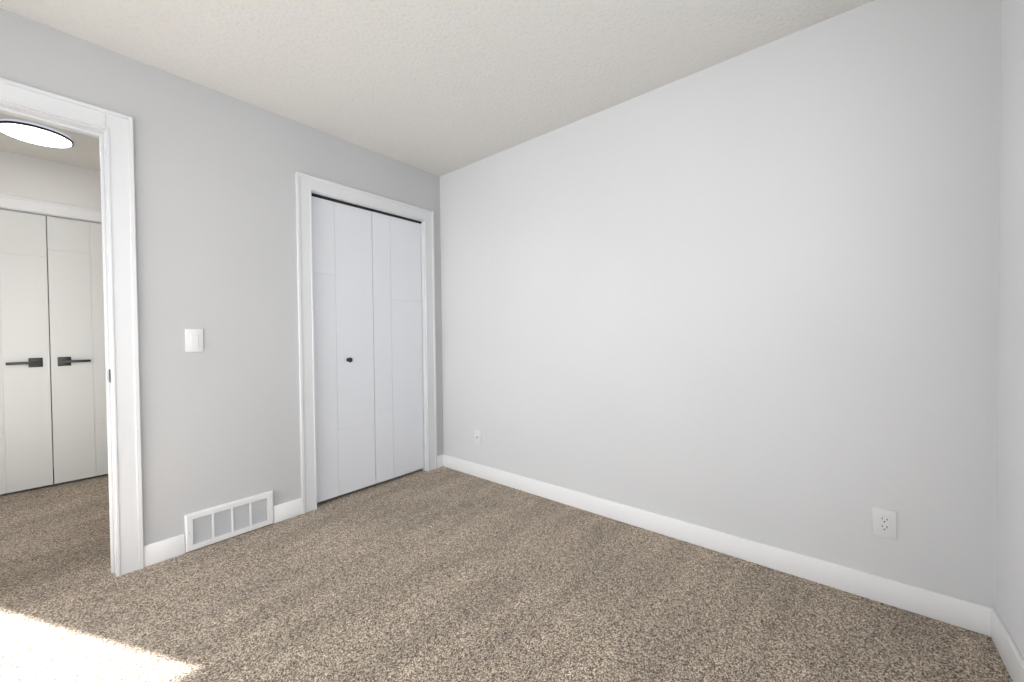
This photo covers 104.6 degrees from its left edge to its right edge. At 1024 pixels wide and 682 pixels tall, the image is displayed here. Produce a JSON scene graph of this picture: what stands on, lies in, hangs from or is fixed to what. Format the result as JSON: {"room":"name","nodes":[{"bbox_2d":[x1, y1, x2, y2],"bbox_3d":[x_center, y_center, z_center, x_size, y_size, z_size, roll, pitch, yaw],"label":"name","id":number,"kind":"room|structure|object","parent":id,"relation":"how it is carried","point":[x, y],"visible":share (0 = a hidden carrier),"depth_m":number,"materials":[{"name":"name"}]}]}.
{"room":"empty bedroom","nodes":[
{"label":"empty bedroom","id":0,"kind":"room"},
{"bbox_2d":[0,150,100,467],"bbox_3d":[-3.826,-0.114,2.589,0.115,2.440,2.930,0,1,40],"label":"wall","id":1,"kind":"structure","parent":0,"point":[24,176],"depth_m":2.94,"materials":[{"name":"grey paint"}]},
{"bbox_2d":[0,209,52,494],"bbox_3d":[-3.646,0.078,2.720,0.095,2.013,0.610,0,1,40],"label":"hall door","id":2,"kind":"structure","parent":1,"relation":"in","point":[26,457],"depth_m":2.87,"materials":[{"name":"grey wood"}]},
{"bbox_2d":[0,194,101,223],"bbox_3d":[-3.484,0.031,2.984,0.134,2.130,1.421,0,1,40],"label":"door frame","id":3,"kind":"structure","parent":1,"relation":"attached to","point":[27,205],"depth_m":2.94,"materials":[{"name":"white wood"}]},
{"bbox_2d":[46,216,107,483],"bbox_3d":[-3.253,0.066,3.192,0.095,2.013,0.610,0,1,40],"label":"hall door","id":4,"kind":"structure","parent":1,"relation":"in","point":[77,338],"depth_m":3.07,"materials":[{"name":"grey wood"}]},
{"bbox_2d":[0,8,442,545],"bbox_3d":[-1.957,-0.121,1.801,0.115,2.440,4.115,0,1,40],"label":"wall","id":5,"kind":"structure","parent":0,"point":[215,211],"depth_m":2.12,"materials":[{"name":"grey paint"}]},
{"bbox_2d":[0,77,143,576],"bbox_3d":[-2.162,0.027,1.556,0.153,2.155,1.001,0,1,40],"label":"door frame","id":6,"kind":"structure","parent":5,"relation":"attached to","point":[112,131],"depth_m":1.85,"materials":[{"name":"white wood"}]},
{"bbox_2d":[144,534,184,561],"bbox_3d":[-1.695,1.038,2.219,0.014,0.103,0.581,0,1,40],"label":"baseboard","id":7,"kind":"structure","parent":5,"relation":"attached to","point":[158,549],"depth_m":1.97,"materials":[{"name":"white wood"}]},
{"bbox_2d":[185,329,202,351],"bbox_3d":[-1.655,-0.003,2.063,0.012,0.120,0.075,0,1,40],"label":"switch plate","id":8,"kind":"object","parent":5,"relation":"attached to","point":[193,340],"visible":1,"depth_m":2.06,"materials":[{"name":"white plastic"}]},
{"bbox_2d":[184,490,273,552],"bbox_3d":[-1.547,0.987,2.190,0.020,0.194,0.410,0,1,40],"label":"air vent","id":9,"kind":"object","parent":5,"relation":"in","point":[213,525],"visible":1,"depth_m":2.17,"materials":[{"name":"white metal"}]},
{"bbox_2d":[295,172,436,513],"bbox_3d":[-1.024,0.009,2.905,0.134,2.125,1.071,0,1,40],"label":"trim","id":10,"kind":"structure","parent":5,"relation":"attached to","point":[307,187],"depth_m":2.54,"materials":[{"name":"white wood"}]},
{"bbox_2d":[311,196,423,502],"bbox_3d":[-1.007,0.047,2.892,0.075,2.005,0.872,0,1,40],"label":"bifold door","id":11,"kind":"structure","parent":5,"relation":"in","point":[367,305],"depth_m":2.84,"materials":[{"name":"white wood"}]},
{"bbox_2d":[0,0,873,176],"bbox_3d":[-1.709,-1.373,1.704,6.265,0.060,4.700,0,1,40],"label":"ceiling","id":12,"kind":"structure","parent":0,"point":[439,88],"depth_m":1.87,"materials":[{"name":"white paint"}]},
{"bbox_2d":[0,119,72,147],"bbox_3d":[-3.050,-1.325,2.536,0.322,0.031,0.322,0,1,40],"label":"recessed light","id":13,"kind":"object","parent":12,"relation":"in","point":[33,133],"visible":1,"depth_m":2.51,"materials":[{"name":"white"}]},
{"bbox_2d":[0,466,1012,681],"bbox_3d":[-1.683,1.127,1.743,6.265,0.060,4.700,0,1,40],"label":"floor","id":14,"kind":"structure","parent":0,"point":[443,574],"depth_m":1.61,"materials":[{"name":"beige carpet"}]},
{"bbox_2d":[440,0,1000,608],"bbox_3d":[0.315,-0.159,2.660,4.005,2.440,0.115,0,1,40],"label":"wall","id":15,"kind":"structure","parent":0,"point":[752,294],"depth_m":1.84,"materials":[{"name":"grey paint"}]},
{"bbox_2d":[474,429,480,444],"bbox_3d":[-0.271,0.750,3.086,0.070,0.115,0.016,0,1,40],"label":"outlet plate","id":16,"kind":"object","parent":15,"relation":"attached to","point":[477,435],"visible":1,"depth_m":3.09,"materials":[{"name":"white plastic"}]},
{"bbox_2d":[437,454,983,633],"bbox_3d":[0.555,1.011,2.388,2.995,0.103,0.040,0,1,40],"label":"baseboard","id":17,"kind":"structure","parent":15,"relation":"attached to","point":[976,617],"depth_m":1.87,"materials":[{"name":"white wood"}]},
{"bbox_2d":[872,507,896,539],"bbox_3d":[1.510,0.740,1.605,0.072,0.115,0.009,0,1,40],"label":"electrical outlet plate","id":18,"kind":"object","parent":15,"relation":"attached to","point":[884,523],"visible":1,"depth_m":1.60,"materials":[{"name":"white plastic"}]},
{"bbox_2d":[984,606,1023,681],"bbox_3d":[0.645,1.045,0.126,0.018,0.103,3.400,0,1,40],"label":"baseboard","id":19,"kind":"structure","parent":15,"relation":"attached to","point":[994,627],"depth_m":1.31,"materials":[{"name":"white wood"}]},
{"bbox_2d":[996,0,1023,659],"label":"wall","id":20,"kind":"structure","parent":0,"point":[1010,522],"depth_m":1.30,"materials":[{"name":"grey paint"}]}
]}

